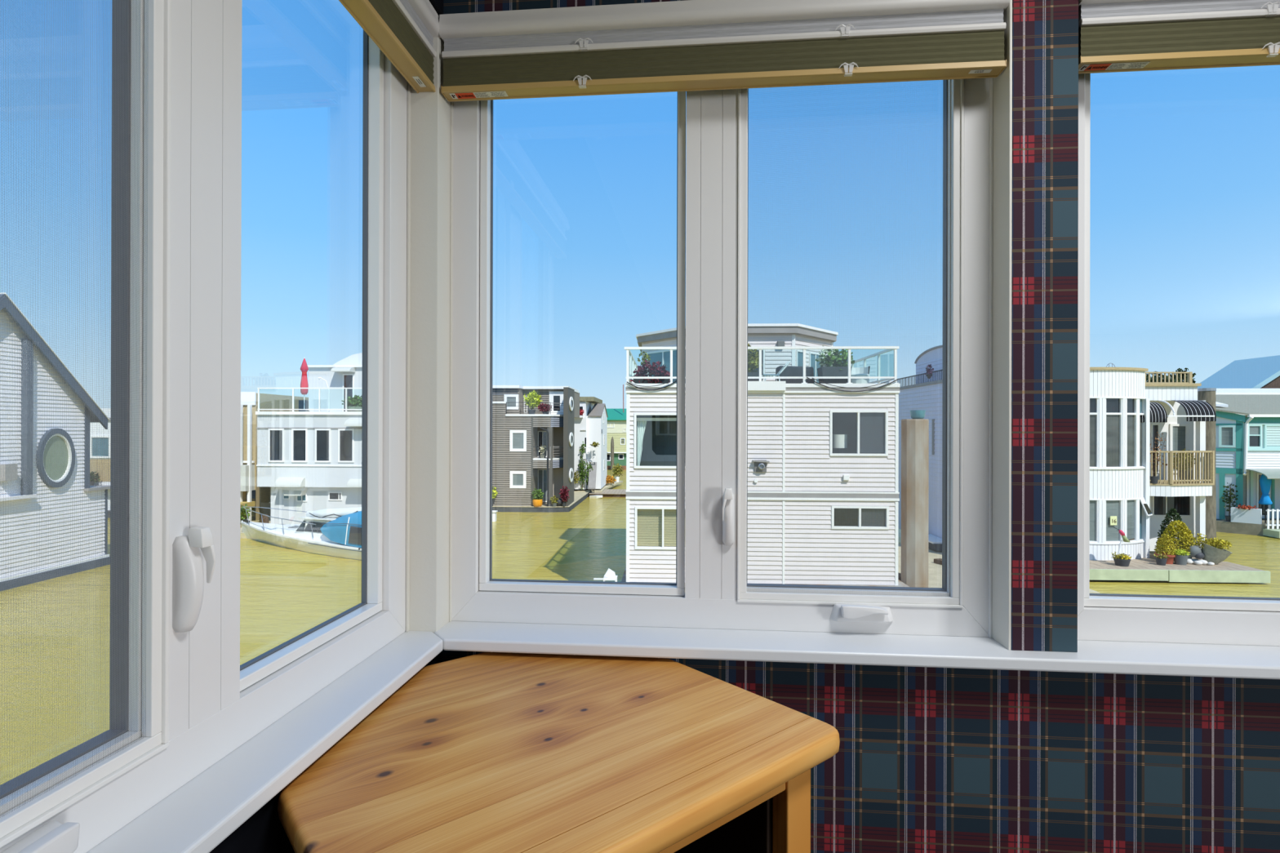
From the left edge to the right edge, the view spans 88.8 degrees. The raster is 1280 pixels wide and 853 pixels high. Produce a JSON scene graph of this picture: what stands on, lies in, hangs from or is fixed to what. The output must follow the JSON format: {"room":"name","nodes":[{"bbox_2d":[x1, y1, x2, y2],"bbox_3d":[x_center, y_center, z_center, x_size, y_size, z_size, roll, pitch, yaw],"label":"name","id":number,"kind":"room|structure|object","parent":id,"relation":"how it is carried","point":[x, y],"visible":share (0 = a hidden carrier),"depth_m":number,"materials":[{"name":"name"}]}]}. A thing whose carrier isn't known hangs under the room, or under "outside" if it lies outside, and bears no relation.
{"room":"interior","nodes":[
{"label":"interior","id":0,"kind":"room"},
{"bbox_2d":[298,400,308,410],"bbox_3d":[-17.384,-1.054,33.730,0.500,0.600,0.020,0,0,2],"label":"shade","id":1,"kind":"object","parent":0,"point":[300,402],"depth_m":33.72,"materials":[{"name":"glass"}]},
{"bbox_2d":[209,0,443,852],"bbox_3d":[-0.763,0.020,-2.449,0.112,2.450,7.383,0,0,5],"label":"wall","id":2,"kind":"structure","parent":0,"point":[264,832],"depth_m":0.72,"materials":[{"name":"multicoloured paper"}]},
{"bbox_2d":[0,0,410,852],"bbox_3d":[-0.488,-0.194,0.722,0.076,1.154,1.018,0,0,5],"label":"window","id":3,"kind":"structure","parent":2,"relation":"in","point":[182,700],"depth_m":0.68,"materials":[{"name":"white plastic"}]},
{"bbox_2d":[338,0,440,93],"bbox_3d":[-0.442,-0.697,0.732,0.052,0.144,1.000,0,0,5],"label":"window blind","id":4,"kind":"object","parent":3,"relation":"attached to","point":[405,31],"visible":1,"depth_m":1.12,"materials":[{"name":"brown"}]},
{"bbox_2d":[86,631,442,852],"bbox_3d":[-0.520,0.393,0.092,0.132,0.022,2.489,0,0,5],"label":"window sill","id":5,"kind":"structure","parent":2,"relation":"attached to","point":[203,812],"depth_m":0.75,"materials":[{"name":"white"}]},
{"bbox_2d":[346,406,361,411],"bbox_3d":[-13.494,-0.818,30.978,0.799,0.240,0.788,0,0,5],"label":"pot","id":6,"kind":"object","parent":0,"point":[348,407],"depth_m":30.65,"materials":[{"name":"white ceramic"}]},
{"bbox_2d":[533,498,542,506],"bbox_3d":[-5.899,4.400,37.627,0.579,0.420,0.571,0,0,5],"label":"pot","id":7,"kind":"object","parent":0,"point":[536,502],"depth_m":37.40,"materials":[{"name":"orange ceramic"}]},
{"bbox_2d":[439,0,1279,852],"bbox_3d":[3.554,0.035,0.918,7.890,2.450,0.112,0,0,5],"label":"wall","id":8,"kind":"structure","parent":0,"point":[927,760],"depth_m":1.13,"materials":[{"name":"fabric"}]},
{"bbox_2d":[448,77,992,638],"bbox_3d":[0.136,-0.191,1.248,1.021,1.154,0.076,0,0,5],"label":"window","id":9,"kind":"structure","parent":8,"relation":"in","point":[711,589],"depth_m":1.24,"materials":[{"name":"white plastic"}]},
{"bbox_2d":[439,0,1009,102],"bbox_3d":[0.133,-0.695,1.191,1.013,0.144,0.052,0,0,5],"label":"window blind","id":10,"kind":"object","parent":8,"relation":"attached to","point":[685,45],"visible":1,"depth_m":1.18,"materials":[{"name":"brown"}]},
{"bbox_2d":[474,92,504,97],"bbox_3d":[-0.283,-0.627,1.234,0.058,0.001,0.014,0,0,5],"label":"print","id":11,"kind":"object","parent":10,"relation":"on","point":[476,94],"depth_m":1.23,"materials":[{"name":"grey paper"}]},
{"bbox_2d":[434,621,1279,679],"bbox_3d":[0.763,0.398,1.152,2.490,0.022,0.150,0,0,5],"label":"window sill","id":12,"kind":"structure","parent":8,"relation":"attached to","point":[1163,659],"depth_m":1.14,"materials":[{"name":"white"}]},
{"bbox_2d":[991,0,1012,649],"bbox_3d":[0.645,-0.190,1.183,0.005,1.154,0.110,0,0,5],"label":"trim","id":13,"kind":"structure","parent":8,"relation":"attached to","point":[1002,84],"depth_m":1.15,"materials":[{"name":"white paint"}]},
{"bbox_2d":[1077,73,1279,646],"bbox_3d":[1.266,-0.189,1.159,1.021,1.154,0.047,0,0,5],"label":"window","id":14,"kind":"structure","parent":8,"relation":"in","point":[1141,618],"depth_m":1.18,"materials":[{"name":"white plastic"}]},
{"bbox_2d":[1078,0,1279,73],"bbox_3d":[1.261,-0.692,1.088,1.014,0.144,0.052,0,0,5],"label":"window blind","id":15,"kind":"object","parent":8,"relation":"attached to","point":[1114,35],"visible":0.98,"depth_m":1.11,"materials":[{"name":"brown"}]},
{"bbox_2d":[1106,62,1146,69],"bbox_3d":[0.844,-0.624,1.130,0.059,0.001,0.014,0,0,5],"label":"print","id":16,"kind":"object","parent":15,"relation":"on","point":[1109,65],"depth_m":1.13,"materials":[{"name":"grey paper"}]},
{"bbox_2d":[1011,0,1078,652],"bbox_3d":[0.702,-0.405,1.178,0.108,1.583,0.110,0,0,5],"label":"wall pier","id":17,"kind":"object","parent":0,"point":[1045,276],"visible":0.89,"depth_m":1.12,"materials":[{"name":"fabric"}]},
{"bbox_3d":[3.208,1.330,-2.807,8.092,0.150,7.600,0,0,5],"label":"floor","id":18,"kind":"structure","parent":0,"visible":0},
{"bbox_2d":[277,652,839,852],"bbox_3d":[-0.153,0.832,0.922,0.634,0.838,0.602,0,0,-40],"label":"table","id":19,"kind":"object","parent":18,"relation":"on","point":[486,752],"visible":0.98,"depth_m":0.82,"materials":[{"name":"brown wood"}]},
{"label":"outside","id":20,"kind":"structure","parent":0,"visible":0},
{"bbox_2d":[1146,368,1195,382],"bbox_3d":[46.591,-0.912,58.185,5.011,8.700,2.444,0,0,2],"label":"tree","id":21,"kind":"object","parent":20,"point":[1178,369],"visible":0.06,"depth_m":57.83,"materials":[{"name":"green plant"}]},
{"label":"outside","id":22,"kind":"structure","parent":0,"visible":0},
{"bbox_2d":[0,469,1279,785],"bbox_3d":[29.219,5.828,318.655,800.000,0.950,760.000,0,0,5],"label":"water","id":23,"kind":"structure","parent":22,"point":[285,593],"depth_m":19.78,"materials":[{"name":"liquid"}]},
{"bbox_2d":[0,292,110,591],"bbox_3d":[-22.670,0.577,16.664,7.740,9.070,13.450,0,0,2],"label":"house","id":24,"kind":"structure","parent":23,"relation":"on","point":[13,442],"depth_m":20.71,"materials":[{"name":"white"}]},
{"bbox_2d":[89,408,111,518],"bbox_3d":[-30.677,2.017,38.032,7.600,6.000,6.500,0,0,2],"label":"house","id":25,"kind":"structure","parent":23,"relation":"on","point":[105,438],"depth_m":35.20,"materials":[{"name":"white"}]},
{"bbox_2d":[89,471,100,485],"bbox_3d":[-29.411,2.731,34.939,1.123,0.872,0.521,0,0,2],"label":"chair","id":26,"kind":"object","parent":25,"relation":"on","point":[91,483],"visible":0.41,"depth_m":34.90,"materials":[{"name":"green wood"}]},
{"bbox_2d":[240,391,308,527],"bbox_3d":[-21.718,1.710,34.364,5.800,6.850,7.100,0,0,2],"label":"house","id":27,"kind":"structure","parent":23,"relation":"on","point":[254,495],"depth_m":32.32,"materials":[{"name":"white wood"}]},
{"bbox_2d":[240,503,250,522],"bbox_3d":[-19.087,4.118,31.011,1.071,1.080,0.788,0,0,2],"label":"potted shrub","id":28,"kind":"object","parent":27,"relation":"on","point":[242,511],"visible":0.27,"depth_m":31.02,"materials":[{"name":"green plant"}]},
{"bbox_2d":[240,352,362,538],"bbox_3d":[-13.466,0.605,32.977,9.600,9.100,9.200,0,0,2],"label":"house","id":29,"kind":"structure","parent":23,"relation":"on","point":[311,460],"depth_m":30.70,"materials":[{"name":"white"}]},
{"bbox_2d":[260,514,269,523],"bbox_3d":[-17.203,4.352,29.922,0.380,0.620,0.370,0,0,2],"label":"barrel","id":30,"kind":"object","parent":29,"relation":"on","point":[265,519],"visible":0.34,"depth_m":29.80,"materials":[{"name":"brown wood"}]},
{"bbox_2d":[298,357,309,411],"bbox_3d":[-16.080,-1.999,31.286,0.500,2.630,0.500,0,0,2],"label":"patio umbrella","id":31,"kind":"object","parent":29,"relation":"on","point":[304,368],"visible":0.91,"depth_m":31.18,"materials":[{"name":"red fabric"}]},
{"bbox_2d":[318,377,329,411],"bbox_3d":[-15.279,-1.536,31.553,0.562,1.710,0.120,0,0,2],"label":"lamp","id":32,"kind":"object","parent":29,"relation":"attached to","point":[319,378],"visible":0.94,"depth_m":31.53,"materials":[{"name":"white metal"}]},
{"bbox_2d":[342,395,361,411],"bbox_3d":[-13.354,-1.117,30.948,1.532,0.840,0.830,0,0,2],"label":"potted shrub","id":33,"kind":"object","parent":29,"relation":"on","point":[355,402],"visible":0.62,"depth_m":30.80,"materials":[{"name":"green plant"}]},
{"bbox_2d":[240,506,361,559],"bbox_3d":[-12.337,4.175,26.151,11.548,2.150,2.593,0,0,26],"label":"motor cruiser","id":34,"kind":"object","parent":23,"relation":"on","point":[341,536],"visible":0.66,"depth_m":25.20,"materials":[{"name":"white plastic"}]},
{"bbox_2d":[306,506,361,518],"bbox_3d":[-11.607,3.326,25.660,4.044,0.597,1.265,0,0,26],"label":"dinghy","id":35,"kind":"object","parent":34,"relation":"on","point":[327,513],"visible":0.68,"depth_m":25.31,"materials":[{"name":"white plastic"}]},
{"bbox_2d":[492,510,497,521],"bbox_3d":[-7.634,4.801,33.884,0.400,0.840,0.380,0,0,2],"label":"mooring post","id":36,"kind":"object","parent":23,"relation":"in","point":[494,512],"visible":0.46,"depth_m":33.73,"materials":[{"name":"white wood"}]},
{"bbox_2d":[492,385,589,512],"bbox_3d":[-8.195,1.341,43.454,9.080,7.580,11.730,0,0,2],"label":"house","id":37,"kind":"structure","parent":23,"relation":"on","point":[518,436],"depth_m":37.84,"materials":[{"name":"grey"}]},
{"bbox_2d":[492,485,497,506],"bbox_3d":[-8.682,4.003,37.691,1.010,1.200,0.605,0,0,2],"label":"potted shrub","id":38,"kind":"object","parent":37,"relation":"on","point":[494,495],"visible":0.23,"depth_m":37.63,"materials":[{"name":"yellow plant"}]},
{"bbox_2d":[523,390,542,413],"bbox_3d":[-6.305,-1.438,38.502,1.179,1.456,0.856,0,0,2],"label":"potted shrub","id":39,"kind":"object","parent":37,"relation":"on","point":[532,398],"visible":0.95,"depth_m":38.34,"materials":[{"name":"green plant"}]},
{"bbox_2d":[531,488,543,506],"bbox_3d":[-5.893,4.072,37.644,0.712,1.075,0.686,0,0,-16],"label":"potted plant","id":40,"kind":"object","parent":37,"relation":"on","point":[537,495],"depth_m":37.49,"materials":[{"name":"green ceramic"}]},
{"bbox_2d":[537,402,551,413],"bbox_3d":[-5.603,-1.057,38.346,0.885,0.697,0.742,0,0,2],"label":"maple","id":41,"kind":"object","parent":37,"relation":"on","point":[540,408],"visible":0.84,"depth_m":38.23,"materials":[{"name":"red plant"}]},
{"bbox_2d":[549,495,558,506],"bbox_3d":[-4.950,4.288,37.620,0.536,0.647,0.400,0,0,2],"label":"potted plant","id":42,"kind":"object","parent":37,"relation":"on","point":[553,500],"visible":1,"depth_m":37.54,"materials":[{"name":"green plant"}]},
{"bbox_2d":[559,485,568,506],"bbox_3d":[-4.362,3.997,37.554,0.667,1.233,0.456,0,0,2],"label":"maple","id":43,"kind":"object","parent":37,"relation":"on","point":[563,495],"visible":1,"depth_m":37.51,"materials":[{"name":"red plant"}]},
{"bbox_2d":[576,480,622,493],"bbox_3d":[-2.436,4.674,50.914,1.757,0.140,9.567,0,0,15],"label":"dock","id":44,"kind":"object","parent":23,"relation":"on","point":[615,483],"visible":0.7,"depth_m":47.81,"materials":[{"name":"wood"}]},
{"bbox_2d":[573,396,608,489],"bbox_3d":[-4.563,1.187,49.526,3.840,6.620,7.400,0,0,2],"label":"house","id":45,"kind":"structure","parent":44,"relation":"on","point":[591,426],"depth_m":47.06,"materials":[{"name":"white"}]},
{"bbox_2d":[573,470,579,484],"bbox_3d":[-4.535,3.567,46.217,0.558,0.997,0.413,0,0,2],"label":"climbing vine","id":46,"kind":"object","parent":45,"relation":"attached to","point":[575,478],"visible":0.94,"depth_m":46.18,"materials":[{"name":"green plant"}]},
{"bbox_2d":[578,441,593,489],"bbox_3d":[-3.845,2.773,46.429,1.169,3.435,0.484,0,0,2],"label":"climbing vine","id":47,"kind":"object","parent":45,"relation":"attached to","point":[582,475],"visible":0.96,"depth_m":46.43,"materials":[{"name":"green plant"}]},
{"bbox_2d":[605,475,616,485],"bbox_3d":[-2.498,4.222,51.316,1.294,0.831,1.085,0,0,2],"label":"flower planter","id":48,"kind":"object","parent":44,"relation":"on","point":[609,481],"visible":0.77,"depth_m":51.14,"materials":[{"name":"stone"}]},
{"bbox_2d":[611,462,623,482],"bbox_3d":[-1.866,3.818,54.292,1.090,1.583,0.926,0,0,2],"label":"potted tree","id":49,"kind":"object","parent":44,"relation":"on","point":[617,470],"visible":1,"depth_m":54.24,"materials":[{"name":"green plant"}]},
{"bbox_2d":[589,488,626,497],"bbox_3d":[-1.636,4.952,47.250,3.735,0.500,3.300,0,0,2],"label":"dock","id":50,"kind":"object","parent":23,"relation":"on","point":[606,492],"visible":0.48,"depth_m":45.84,"materials":[{"name":"brown wood"}]},
{"bbox_2d":[610,436,613,470],"bbox_3d":[-3.159,3.206,74.687,0.370,4.150,0.370,0,0,-20],"label":"pile","id":51,"kind":"object","parent":23,"relation":"in","point":[612,439],"visible":0.84,"depth_m":74.55,"materials":[{"name":"brown wood"}]},
{"bbox_2d":[606,408,626,469],"bbox_3d":[-2.597,1.478,79.771,7.900,7.320,8.800,0,0,2],"label":"house","id":52,"kind":"structure","parent":23,"relation":"on","point":[616,419],"depth_m":76.17,"materials":[{"name":"yellow wood"}]},
{"bbox_2d":[621,323,906,586],"bbox_3d":[3.431,0.954,21.066,7.560,8.160,8.420,0,0,2],"label":"house","id":53,"kind":"structure","parent":23,"relation":"on","point":[651,415],"depth_m":17.05,"materials":[{"name":"white"}]},
{"bbox_2d":[636,421,646,466],"bbox_3d":[0.056,0.421,17.432,0.270,1.300,0.059,0,0,2],"label":"curtain","id":54,"kind":"object","parent":53,"relation":"hanging from","point":[641,425],"depth_m":17.43,"materials":[{"name":"white fabric"}]},
{"bbox_2d":[630,351,670,383],"bbox_3d":[0.307,-1.532,18.023,1.171,1.113,0.954,0,0,2],"label":"maple","id":55,"kind":"object","parent":53,"relation":"on","point":[642,371],"visible":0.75,"depth_m":17.81,"materials":[{"name":"purple plant"}]},
{"bbox_2d":[632,378,669,383],"bbox_3d":[0.319,-1.208,18.004,1.000,0.160,0.600,0,0,2],"label":"pot","id":56,"kind":"object","parent":53,"relation":"on","point":[635,380],"depth_m":17.72,"materials":[{"name":"grey plastic"}]},
{"bbox_2d":[626,380,676,390],"bbox_3d":[0.327,-1.093,17.102,1.364,0.294,0.030,0,0,2],"label":"cable","id":57,"kind":"object","parent":53,"relation":"attached to","point":[676,380],"visible":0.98,"depth_m":17.09,"materials":[{"name":"grey plastic"}]},
{"bbox_2d":[747,343,762,381],"bbox_3d":[2.987,-1.714,18.100,0.819,1.185,0.706,0,0,2],"label":"potted shrub","id":58,"kind":"object","parent":53,"relation":"on","point":[753,357],"visible":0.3,"depth_m":17.89,"materials":[{"name":"green plant"}]},
{"bbox_2d":[747,372,759,381],"bbox_3d":[2.965,-1.301,18.096,0.700,0.360,0.500,0,0,2],"label":"pot","id":59,"kind":"object","parent":58,"relation":"on","point":[751,374],"depth_m":17.85,"materials":[{"name":"grey plastic"}]},
{"bbox_2d":[752,460,769,471],"bbox_3d":[3.144,1.033,16.998,0.428,0.310,0.193,0,0,5],"label":"vent","id":60,"kind":"object","parent":53,"relation":"attached to","point":[758,463],"depth_m":17.02,"materials":[{"name":"silver metal"}]},
{"bbox_2d":[761,360,791,381],"bbox_3d":[3.717,-1.454,17.840,0.765,0.675,0.490,0,0,2],"label":"lounge chair","id":61,"kind":"object","parent":53,"relation":"on","point":[790,361],"visible":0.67,"depth_m":17.61,"materials":[{"name":"white plastic"}]},
{"bbox_2d":[777,340,784,346],"bbox_3d":[4.305,-2.525,19.960,0.220,0.180,0.120,0,0,2],"label":"wall light","id":62,"kind":"object","parent":53,"relation":"attached to","point":[779,342],"depth_m":19.90,"materials":[{"name":"grey metal"}]},
{"bbox_2d":[775,365,813,383],"bbox_3d":[4.361,-1.406,18.439,0.996,0.578,0.600,0,0,2],"label":"outdoor sofa","id":63,"kind":"object","parent":53,"relation":"on","point":[809,370],"visible":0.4,"depth_m":18.14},
{"bbox_2d":[815,345,854,383],"bbox_3d":[5.340,-1.663,17.907,1.048,1.096,0.801,0,0,2],"label":"potted shrub","id":64,"kind":"object","parent":53,"relation":"on","point":[840,359],"visible":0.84,"depth_m":17.66,"materials":[{"name":"green plant"}]},
{"bbox_2d":[817,366,852,383],"bbox_3d":[5.319,-1.365,17.899,0.800,0.500,0.600,0,0,2],"label":"pot","id":65,"kind":"object","parent":64,"relation":"on","point":[828,370],"depth_m":17.63,"materials":[{"name":"grey plastic"}]},
{"bbox_2d":[832,434,847,453],"bbox_3d":[5.360,0.674,17.545,0.400,0.920,0.394,0,0,2],"label":"table lamp","id":66,"kind":"object","parent":53,"relation":"in","point":[837,444],"visible":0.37,"depth_m":17.37,"materials":[{"name":"white"}]},
{"bbox_2d":[806,377,897,391],"bbox_3d":[5.482,-1.090,16.892,2.342,0.394,0.031,0,0,2],"label":"cable","id":67,"kind":"object","parent":53,"relation":"attached to","point":[806,377],"visible":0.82,"depth_m":16.88,"materials":[{"name":"grey plastic"}]},
{"bbox_2d":[812,377,893,388],"bbox_3d":[5.496,-1.126,16.851,2.106,0.275,0.019,0,0,2],"label":"cable","id":68,"kind":"object","parent":53,"relation":"attached to","point":[812,378],"visible":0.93,"depth_m":16.84,"materials":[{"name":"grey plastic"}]},
{"bbox_2d":[850,366,870,383],"bbox_3d":[5.956,-1.374,17.808,0.617,0.520,0.650,0,0,2],"label":"wicker chair","id":69,"kind":"object","parent":53,"relation":"on","point":[853,369],"visible":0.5,"depth_m":17.64,"materials":[{"name":"white"}]},
{"bbox_2d":[897,418,928,587],"bbox_3d":[7.353,2.570,18.008,0.720,5.540,1.170,0,0,-34],"label":"pile","id":70,"kind":"object","parent":23,"relation":"in","point":[906,429],"visible":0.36,"depth_m":17.52,"materials":[{"name":"wood"}]},
{"bbox_2d":[909,409,925,418],"bbox_3d":[7.553,-0.320,17.757,0.410,0.240,0.404,0,0,2],"label":"flower pot","id":71,"kind":"object","parent":70,"relation":"on","point":[918,412],"visible":0.88,"depth_m":17.60,"materials":[{"name":"teal ceramic"}]},
{"bbox_2d":[897,543,1099,593],"bbox_3d":[10.166,4.827,21.897,5.450,0.450,7.400,0,0,2],"label":"float","id":72,"kind":"object","parent":23,"relation":"on","point":[932,569],"visible":0.07,"depth_m":21.03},
{"bbox_2d":[880,346,942,538],"bbox_3d":[12.650,0.627,26.705,2.700,7.973,8.800,0,0,2],"label":"house","id":73,"kind":"structure","parent":72,"relation":"on","point":[923,362],"depth_m":26.15,"materials":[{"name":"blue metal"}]},
{"bbox_2d":[924,364,933,378],"bbox_3d":[11.458,-2.179,25.868,0.339,0.578,0.349,0,0,2],"label":"hanging basket","id":74,"kind":"object","parent":73,"relation":"hanging from","point":[930,374],"visible":0.88,"depth_m":25.81,"materials":[{"name":"purple plant"}]},
{"bbox_2d":[928,533,942,551],"bbox_3d":[11.133,4.383,25.311,0.700,0.350,2.900,0,0,2],"label":"boat","id":75,"kind":"object","parent":72,"relation":"on","point":[933,540],"visible":0.36,"depth_m":24.18,"materials":[{"name":"grey plastic"}]},
{"bbox_2d":[933,558,942,564],"bbox_3d":[10.257,4.524,21.448,0.288,0.125,1.300,0,0,-20],"label":"driftwood log","id":76,"kind":"object","parent":72,"relation":"on","point":[939,561],"visible":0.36,"depth_m":21.88,"materials":[{"name":"brown wood"}]},
{"bbox_2d":[1089,553,1270,582],"bbox_3d":[16.695,4.886,22.095,6.380,0.665,2.870,0,0,2],"label":"dock","id":77,"kind":"object","parent":23,"relation":"on","point":[1140,569],"visible":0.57,"depth_m":20.72,"materials":[{"name":"green wood"}]},
{"bbox_2d":[1111,551,1132,566],"bbox_3d":[15.783,4.343,21.418,0.580,0.436,0.468,0,0,2],"label":"tub","id":78,"kind":"object","parent":77,"relation":"on","point":[1122,560],"visible":1,"depth_m":21.31,"materials":[{"name":"grey plastic"}]},
{"bbox_2d":[1113,527,1134,556],"bbox_3d":[15.909,3.829,21.463,0.663,1.031,0.183,0,0,2],"label":"flag","id":79,"kind":"object","parent":78,"relation":"in","point":[1125,539],"visible":1,"depth_m":21.44,"materials":[{"name":"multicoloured fabric"}]},
{"bbox_2d":[1089,363,1216,560],"bbox_3d":[17.425,1.169,25.714,7.075,6.911,7.189,0,0,2],"label":"house","id":80,"kind":"structure","parent":77,"relation":"on","point":[1125,408],"depth_m":22.56,"materials":[{"name":"white"}]},
{"bbox_2d":[1149,432,1167,484],"bbox_3d":[17.984,1.083,22.748,0.723,1.799,0.411,0,0,2],"label":"potted plant","id":81,"kind":"object","parent":80,"relation":"on","point":[1153,479],"visible":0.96,"depth_m":22.72,"materials":[{"name":"brown plant"}]},
{"bbox_2d":[1149,475,1159,484],"bbox_3d":[17.889,1.858,22.736,0.280,0.250,0.276,0,0,5],"label":"pot","id":82,"kind":"object","parent":81,"relation":"on","point":[1153,479],"depth_m":22.65,"materials":[{"name":"grey ceramic"}]},
{"bbox_2d":[1173,448,1195,482],"bbox_3d":[19.490,1.378,23.410,0.813,1.219,0.655,0,0,2],"label":"potted shrub","id":83,"kind":"object","parent":80,"relation":"on","point":[1184,449],"visible":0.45,"depth_m":23.33,"materials":[{"name":"green plant"}]},
{"bbox_2d":[1179,470,1191,482],"bbox_3d":[19.569,1.778,23.418,0.439,0.420,0.433,0,0,5],"label":"pot","id":84,"kind":"object","parent":83,"relation":"on","point":[1180,470],"depth_m":23.26,"materials":[{"name":"beige wood"}]},
{"bbox_2d":[1153,552,1168,565],"bbox_3d":[17.157,4.369,21.524,0.372,0.391,0.327,0,0,2],"label":"potted plant","id":85,"kind":"object","parent":77,"relation":"on","point":[1160,560],"visible":1,"depth_m":21.45,"materials":[{"name":"green plant"}]},
{"bbox_2d":[1154,551,1176,564],"bbox_3d":[17.576,4.411,21.845,0.599,0.310,0.591,0,0,5],"label":"pot","id":86,"kind":"object","parent":77,"relation":"on","point":[1171,556],"depth_m":21.64,"materials":[{"name":"orange ceramic"}]},
{"bbox_2d":[1154,533,1177,564],"bbox_3d":[17.580,4.073,21.847,0.608,0.985,0.610,0,0,2],"label":"potted plant","id":87,"kind":"object","parent":77,"relation":"on","point":[1162,547],"visible":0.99,"depth_m":21.72,"materials":[{"name":"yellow plant"}]},
{"bbox_2d":[1155,507,1187,548],"bbox_3d":[18.613,3.707,22.804,1.023,1.725,0.979,0,0,2],"label":"conifer","id":88,"kind":"object","parent":77,"relation":"on","point":[1173,511],"visible":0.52,"depth_m":22.79,"materials":[{"name":"green plant"}]},
{"bbox_2d":[1157,520,1195,561],"bbox_3d":[18.296,3.876,22.220,1.055,1.384,1.055,0,0,-3],"label":"shrub","id":89,"kind":"object","parent":77,"relation":"on","point":[1178,524],"visible":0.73,"depth_m":22.00,"materials":[{"name":"plant"}]},
{"bbox_2d":[1169,548,1190,565],"bbox_3d":[17.909,4.309,21.635,0.526,0.515,0.433,0,0,2],"label":"potted plant","id":90,"kind":"object","parent":77,"relation":"on","point":[1181,558],"visible":1,"depth_m":21.53,"materials":[{"name":"green plant"}]},
{"bbox_2d":[1197,560,1207,564],"bbox_3d":[18.608,4.490,21.606,0.291,0.168,0.246,0,0,23],"label":"stone","id":91,"kind":"object","parent":77,"relation":"on","point":[1204,562],"visible":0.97,"depth_m":21.52,"materials":[{"name":"white stone"}]},
{"bbox_2d":[1186,545,1204,559],"bbox_3d":[18.502,4.188,21.783,0.464,0.438,0.394,0,0,2],"label":"stone ornament","id":92,"kind":"object","parent":91,"relation":"on","point":[1196,552],"visible":0.98,"depth_m":21.67,"materials":[{"name":"grey stone"}]},
{"bbox_2d":[1190,533,1232,564],"bbox_3d":[19.040,4.079,21.684,1.178,1.025,0.822,0,0,2],"label":"urn","id":93,"kind":"object","parent":77,"relation":"on","point":[1214,552],"visible":0.99,"depth_m":21.57,"materials":[{"name":"stone"}]},
{"bbox_2d":[1200,542,1232,564],"bbox_3d":[19.110,4.225,21.635,0.822,0.734,0.729,0,0,2],"label":"tub","id":94,"kind":"object","parent":93,"relation":"in","point":[1214,552],"depth_m":21.52,"materials":[{"name":"stone"}]},
{"bbox_2d":[1197,387,1216,542],"bbox_3d":[20.498,1.995,23.630,0.580,6.770,0.566,0,0,2],"label":"pile","id":95,"kind":"object","parent":23,"relation":"in","point":[1207,394],"visible":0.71,"depth_m":23.40,"materials":[{"name":"brown wood"}]},
{"bbox_2d":[1197,355,1279,388],"bbox_3d":[45.570,-0.128,47.278,9.000,9.900,5.800,0,0,2],"label":"roof","id":96,"kind":"structure","parent":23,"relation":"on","point":[1264,372],"depth_m":46.88,"materials":[{"name":"blue metal"}]},
{"bbox_2d":[1215,388,1279,414],"bbox_3d":[34.835,1.091,44.272,18.000,7.400,8.680,0,0,2],"label":"roof","id":97,"kind":"object","parent":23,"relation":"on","point":[1219,391],"visible":0.02,"depth_m":41.23,"materials":[{"name":"white metal"}]},
{"bbox_2d":[1215,394,1279,536],"bbox_3d":[30.425,1.752,33.133,9.100,6.930,7.300,0,0,2],"label":"house","id":98,"kind":"structure","parent":23,"relation":"on","point":[1247,444],"depth_m":31.06,"materials":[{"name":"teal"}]},
{"bbox_2d":[1222,482,1238,521],"bbox_3d":[27.883,3.559,30.845,0.642,1.837,0.518,0,0,2],"label":"potted plant","id":99,"kind":"object","parent":98,"relation":"on","point":[1229,500],"visible":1,"depth_m":30.82,"materials":[{"name":"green plant"}]},
{"bbox_2d":[1231,503,1262,524],"bbox_3d":[28.208,4.045,30.369,0.777,0.866,1.017,0,0,-18],"label":"planter box","id":100,"kind":"object","parent":98,"relation":"on","point":[1242,513],"visible":1,"depth_m":30.24,"materials":[{"name":"white"}]},
{"bbox_2d":[1257,474,1272,523],"bbox_3d":[29.059,3.270,30.334,0.517,2.420,0.480,0,0,2],"label":"patio umbrella","id":101,"kind":"object","parent":98,"relation":"on","point":[1265,484],"visible":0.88,"depth_m":30.24,"materials":[{"name":"blue fabric"}]},
{"bbox_2d":[1262,528,1279,538],"bbox_3d":[31.638,4.835,29.326,6.350,0.300,0.800,0,0,2],"label":"dock","id":102,"kind":"object","parent":23,"relation":"on","point":[1275,533],"visible":1,"depth_m":29.47,"materials":[{"name":"green concrete"}]},
{"bbox_2d":[1266,509,1279,528],"bbox_3d":[31.626,4.216,29.615,6.200,0.900,0.066,0,0,2],"label":"picket fence","id":103,"kind":"object","parent":102,"relation":"on","point":[1268,524],"visible":1,"depth_m":29.70,"materials":[{"name":"white wood"}]},
{"bbox_3d":[-0.780,4.593,16.940,0.480,0.850,0.600,0,0,2],"label":"float","id":104,"kind":"object","parent":23,"relation":"on","visible":0},
{"bbox_2d":[593,568,617,582],"bbox_3d":[-0.898,3.928,16.946,0.600,0.480,0.400,0,0,2],"label":"plastic chair","id":105,"kind":"object","parent":104,"relation":"on","point":[610,575],"visible":0.68,"depth_m":16.89,"materials":[{"name":"white plastic"}]},
{"bbox_3d":[-0.427,0.827,1.282,0.102,0.846,0.112,0,0,5],"label":"wall","id":106,"kind":"structure","parent":0,"visible":0},
{"bbox_2d":[405,36,450,633],"bbox_3d":[-0.425,-0.183,1.283,0.102,1.174,0.112,0,0,5],"label":"trim","id":107,"kind":"structure","parent":106,"relation":"attached to","point":[430,111],"depth_m":1.23,"materials":[{"name":"white paint"}]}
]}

